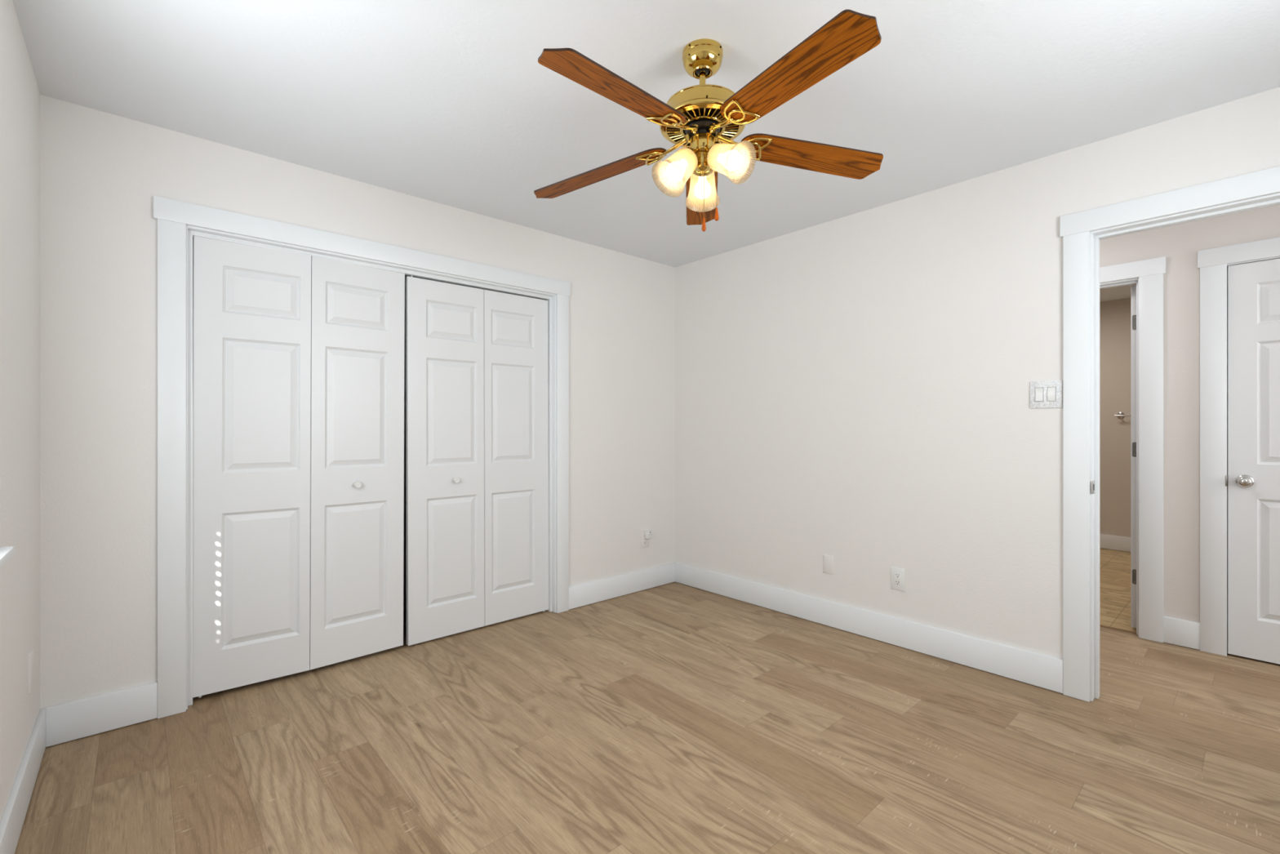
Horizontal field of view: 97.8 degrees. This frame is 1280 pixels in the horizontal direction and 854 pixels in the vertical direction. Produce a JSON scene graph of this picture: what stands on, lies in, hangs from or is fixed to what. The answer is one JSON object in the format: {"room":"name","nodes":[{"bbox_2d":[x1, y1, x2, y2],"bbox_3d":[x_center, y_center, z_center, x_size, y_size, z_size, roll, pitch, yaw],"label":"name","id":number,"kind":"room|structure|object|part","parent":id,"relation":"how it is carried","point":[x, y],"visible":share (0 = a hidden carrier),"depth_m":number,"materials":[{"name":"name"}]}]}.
{"room":"empty bedroom","nodes":[
{"label":"empty bedroom","id":0,"kind":"room"},
{"bbox_2d":[0,0,39,822],"bbox_3d":[-1.027,-0.022,0.628,0.140,2.440,3.786,0,0,-42],"label":"wall","id":1,"kind":"structure","parent":0,"point":[20,94],"depth_m":1.68,"materials":[{"name":"paint"}]},
{"bbox_2d":[0,546,14,568],"bbox_3d":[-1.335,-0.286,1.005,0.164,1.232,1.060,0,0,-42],"label":"window sill","id":2,"kind":"structure","parent":1,"relation":"in","point":[6,553],"depth_m":1.38,"materials":[{"name":"white paint"}]},
{"bbox_2d":[0,706,45,853],"bbox_3d":[-1.009,1.122,0.725,0.015,0.145,3.666,0,0,-42],"label":"baseboard","id":3,"kind":"structure","parent":1,"relation":"attached to","point":[11,823],"depth_m":1.69,"materials":[{"name":"white paint"}]},
{"bbox_2d":[27,648,33,693],"bbox_3d":[-2.051,0.820,1.879,0.008,0.125,0.076,0,0,-42],"label":"wall plate","id":4,"kind":"object","parent":1,"relation":"attached to","point":[30,657],"visible":1,"depth_m":1.85,"materials":[{"name":"plastic"}]},
{"bbox_2d":[192,238,406,612],"bbox_3d":[-1.506,-0.022,3.325,2.520,2.440,0.639,0,0,-42],"label":"wall","id":5,"kind":"structure","parent":0,"point":[404,539],"depth_m":3.63,"materials":[{"name":"paint"}]},
{"bbox_2d":[40,94,675,708],"bbox_3d":[-1.074,-0.022,3.206,3.513,2.440,0.115,0,0,-42],"label":"wall","id":6,"kind":"structure","parent":0,"point":[101,173],"depth_m":2.29,"materials":[{"name":"paint"}]},
{"bbox_2d":[192,235,404,697],"bbox_3d":[-1.605,0.176,2.715,0.893,2.016,0.074,0,0,-42],"label":"door","id":7,"kind":"structure","parent":6,"relation":"in","point":[298,359],"depth_m":2.65,"materials":[{"name":"white paint"}]},
{"bbox_3d":[-1.437,0.291,2.837,0.034,0.034,0.028,0,0,-44],"label":"knob","id":8,"kind":"part","parent":7,"relation":"part of","materials":[{"name":"white plastic"}]},
{"bbox_2d":[45,562,675,746],"bbox_3d":[-0.979,1.122,3.204,3.343,0.145,0.015,0,0,-42],"label":"baseboard","id":9,"kind":"structure","parent":6,"relation":"attached to","point":[92,715],"depth_m":2.24,"materials":[{"name":"white paint"}]},
{"bbox_2d":[153,195,570,718],"bbox_3d":[-1.267,0.125,3.019,2.060,2.145,0.135,0,0,-42],"label":"door frame","id":10,"kind":"structure","parent":6,"relation":"attached to","point":[178,221],"depth_m":2.40,"materials":[{"name":"white paint"}]},
{"bbox_2d":[404,275,548,645],"bbox_3d":[-0.929,0.178,3.330,0.894,2.036,0.062,0,0,-42],"label":"door","id":11,"kind":"structure","parent":6,"relation":"in","point":[477,359],"depth_m":3.30,"materials":[{"name":"white paint"}]},
{"bbox_3d":[-1.054,0.302,3.195,0.034,0.034,0.028,0,0,-42],"label":"knob","id":12,"kind":"part","parent":11,"relation":"part of","materials":[{"name":"white plastic"}]},
{"bbox_2d":[640,529,648,547],"bbox_3d":[0.037,0.824,4.122,0.080,0.127,0.008,0,0,-42],"label":"power outlet","id":13,"kind":"object","parent":6,"relation":"attached to","point":[644,542],"visible":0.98,"depth_m":4.11,"materials":[{"name":"plastic"}]},
{"bbox_2d":[644,529,652,538],"bbox_3d":[0.064,0.792,4.117,0.050,0.060,0.034,0,0,-42],"label":"night light","id":14,"kind":"object","parent":13,"relation":"attached to","point":[648,534],"visible":1,"depth_m":4.10,"materials":[{"name":"white plastic"}]},
{"bbox_2d":[12,0,1279,302],"bbox_3d":[1.998,-1.292,2.868,7.755,0.100,6.300,0,0,-42],"label":"ceiling","id":15,"kind":"structure","parent":0,"point":[451,103],"depth_m":2.00,"materials":[{"name":"paint"}]},
{"bbox_2d":[533,9,883,231],"bbox_3d":[0.194,-0.939,1.805,1.234,0.604,1.247,0,0,-42],"label":"ceiling fan","id":16,"kind":"object","parent":15,"relation":"hanging from","point":[704,119],"visible":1,"depth_m":1.76,"materials":[{"name":"brown wood"}]},
{"bbox_3d":[-0.152,-0.908,2.009,0.531,0.006,0.133,-9,8,24],"label":"blade","id":17,"kind":"part","parent":16,"relation":"part of","materials":[{"name":"brown wood"}]},
{"bbox_3d":[-0.057,-0.935,1.555,0.133,0.006,0.531,16,14,40],"label":"blade","id":18,"kind":"part","parent":16,"relation":"part of","materials":[{"name":"brown wood"}]},
{"bbox_3d":[0.124,-0.832,1.796,0.124,0.125,0.124,48,-24,-23],"label":"lamp shade","id":19,"kind":"part","parent":16,"relation":"part of","materials":[{"name":"white glass"}]},
{"bbox_3d":[0.121,-0.828,1.794,0.060,0.078,0.060,48,-24,-23],"label":"bulb","id":20,"kind":"part","parent":16,"relation":"part of","materials":[{"name":"white glass"}]},
{"bbox_3d":[0.248,-0.932,2.244,0.133,0.006,0.531,-12,-5,5],"label":"blade","id":21,"kind":"part","parent":16,"relation":"part of","materials":[{"name":"brown wood"}]},
{"bbox_3d":[0.219,-0.845,1.952,0.124,0.124,0.125,0,-33,6],"label":"lamp shade","id":22,"kind":"part","parent":16,"relation":"part of","materials":[{"name":"white glass"}]},
{"bbox_2d":[663,105,742,146],"bbox_3d":[0.207,-0.993,1.850,0.260,0.016,0.260,0,0,-42],"label":"vent grille","id":23,"kind":"object","parent":16,"relation":"attached to","point":[701,117],"depth_m":1.81,"materials":[{"name":"gold metal"}]},
{"bbox_3d":[0.219,-0.842,1.957,0.060,0.060,0.078,0,-33,6],"label":"bulb","id":24,"kind":"part","parent":16,"relation":"part of","materials":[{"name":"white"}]},
{"bbox_3d":[0.206,-0.800,1.806,0.007,0.244,0.008,0,0,1],"label":"pull chain","id":25,"kind":"part","parent":16,"relation":"part of","materials":[{"name":"gold metal"}]},
{"bbox_3d":[0.283,-0.847,1.769,0.060,0.060,0.078,0,29,-43],"label":"bulb","id":26,"kind":"part","parent":16,"relation":"part of","materials":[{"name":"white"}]},
{"bbox_3d":[0.279,-0.850,1.773,0.124,0.124,0.125,0,29,-43],"label":"lamp shade","id":27,"kind":"part","parent":16,"relation":"part of","materials":[{"name":"white glass"}]},
{"bbox_3d":[0.406,-0.946,1.507,0.133,0.006,0.531,14,-5,-30],"label":"blade","id":28,"kind":"part","parent":16,"relation":"part of","materials":[{"name":"brown wood"}]},
{"bbox_3d":[0.595,-0.937,1.933,0.531,0.006,0.133,4,-13,-12],"label":"blade","id":29,"kind":"part","parent":16,"relation":"part of","materials":[{"name":"brown wood"}]},
{"bbox_2d":[14,548,1279,853],"bbox_3d":[2.020,1.228,2.874,7.435,0.060,5.980,0,0,-42],"label":"floor","id":30,"kind":"structure","parent":0,"point":[673,717],"depth_m":2.05,"materials":[{"name":"brown wood"}]},
{"bbox_2d":[1099,624,1136,633],"bbox_3d":[2.638,1.196,3.521,0.026,0.006,0.766,0,0,-42],"label":"threshold","id":31,"kind":"object","parent":30,"relation":"on","point":[1101,625],"depth_m":3.30,"materials":[{"name":"beige wood"}]},
{"bbox_2d":[675,87,1279,658],"bbox_3d":[2.030,-0.022,2.467,0.120,2.440,5.361,0,0,-42],"label":"wall","id":32,"kind":"structure","parent":0,"point":[854,389],"depth_m":3.01,"materials":[{"name":"paint"}]},
{"bbox_2d":[823,554,834,574],"bbox_3d":[1.139,0.828,3.366,0.007,0.108,0.070,0,0,-42],"label":"blank wall plate","id":33,"kind":"object","parent":32,"relation":"attached to","point":[828,561],"visible":1,"depth_m":3.36,"materials":[{"name":"plastic"}]},
{"bbox_2d":[673,561,1062,693],"bbox_3d":[1.084,1.120,3.419,0.015,0.149,2.450,0,0,-42],"label":"baseboard","id":34,"kind":"structure","parent":32,"relation":"attached to","point":[1038,669],"depth_m":3.06,"materials":[{"name":"white paint"}]},
{"bbox_2d":[890,566,905,591],"bbox_3d":[1.413,0.832,3.059,0.008,0.121,0.076,0,0,-42],"label":"power outlet","id":35,"kind":"object","parent":32,"relation":"attached to","point":[897,575],"visible":1,"depth_m":3.06,"materials":[{"name":"white plastic"}]},
{"bbox_2d":[894,572,900,585],"bbox_3d":[1.411,0.832,3.057,0.004,0.067,0.034,0,0,-42],"label":"socket","id":36,"kind":"object","parent":35,"relation":"attached to","point":[897,575],"depth_m":3.06,"materials":[{"name":"white plastic"}]},
{"bbox_2d":[1029,380,1062,408],"bbox_3d":[1.858,-0.150,2.557,0.016,0.124,0.123,0,0,-42],"label":"light switch","id":37,"kind":"object","parent":32,"relation":"attached to","point":[1042,394],"visible":1,"depth_m":2.56,"materials":[{"name":"white plastic"}]},
{"bbox_2d":[1060,166,1279,702],"bbox_3d":[2.296,0.125,2.170,0.160,2.144,1.048,0,0,-42],"label":"door frame","id":38,"kind":"structure","parent":32,"relation":"attached to","point":[1082,232],"depth_m":2.45,"materials":[{"name":"white paint"}]},
{"bbox_3d":[1.985,0.263,2.444,0.045,0.057,0.005,0,0,-37],"label":"strike plate","id":39,"kind":"part","parent":38,"relation":"part of","materials":[{"name":"silver metal"}]},
{"bbox_2d":[1099,297,1130,551],"bbox_3d":[4.472,-0.022,5.692,0.100,2.440,2.200,0,0,-42],"label":"wall","id":40,"kind":"structure","parent":0,"point":[1115,314],"depth_m":5.44,"materials":[{"name":"paint"}]},
{"bbox_2d":[1099,533,1130,551],"bbox_3d":[4.419,1.125,5.665,0.015,0.138,1.970,0,0,-42],"label":"baseboard","id":41,"kind":"structure","parent":40,"relation":"attached to","point":[1106,541],"depth_m":5.43,"materials":[{"name":"white paint"}]},
{"bbox_2d":[1114,412,1130,418],"bbox_3d":[4.797,-0.112,5.200,0.074,0.066,0.565,0,0,-42],"label":"towel bar","id":42,"kind":"object","parent":40,"relation":"attached to","point":[1121,415],"visible":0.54,"depth_m":5.39,"materials":[{"name":"silver metal"}]},
{"bbox_2d":[1099,204,1279,643],"bbox_3d":[3.208,-0.022,2.878,0.120,2.440,4.400,0,0,-42],"label":"wall","id":43,"kind":"structure","parent":0,"point":[1180,243],"depth_m":3.06,"materials":[{"name":"paint"}]},
{"bbox_2d":[1099,256,1165,642],"bbox_3d":[2.629,0.126,3.509,0.140,2.143,0.999,0,0,-42],"label":"door frame","id":44,"kind":"structure","parent":43,"relation":"attached to","point":[1147,274],"depth_m":3.14,"materials":[{"name":"white paint"}]},
{"bbox_2d":[1130,284,1136,627],"bbox_3d":[3.202,0.173,3.541,0.770,2.021,0.044,0,0,-42],"label":"door","id":45,"kind":"structure","parent":43,"relation":"in","point":[1133,288],"depth_m":3.30,"materials":[{"name":"white paint"}]},
{"bbox_2d":[1163,616,1199,649],"bbox_3d":[2.961,1.123,3.053,0.015,0.142,0.145,0,0,-42],"label":"baseboard","id":46,"kind":"structure","parent":43,"relation":"attached to","point":[1184,633],"depth_m":3.05,"materials":[{"name":"white paint"}]},
{"bbox_2d":[1197,237,1279,656],"bbox_3d":[3.375,0.125,2.678,0.140,2.144,0.984,0,0,-42],"label":"door frame","id":47,"kind":"structure","parent":43,"relation":"attached to","point":[1213,264],"depth_m":2.96,"materials":[{"name":"white paint"}]},
{"bbox_3d":[3.084,0.280,2.935,0.050,0.056,0.007,0,0,-42],"label":"strike plate","id":48,"kind":"part","parent":47,"relation":"part of","materials":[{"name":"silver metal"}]},
{"bbox_2d":[1227,258,1279,664],"bbox_3d":[3.328,0.171,2.638,0.099,2.033,0.757,0,0,-42],"label":"door","id":49,"kind":"structure","parent":43,"relation":"in","point":[1254,287],"depth_m":2.86,"materials":[{"name":"white paint"}]},
{"bbox_3d":[3.102,0.278,2.863,0.064,0.067,0.067,0,0,-42],"label":"knob","id":50,"kind":"part","parent":49,"relation":"part of","materials":[{"name":"silver metal"}]}
]}

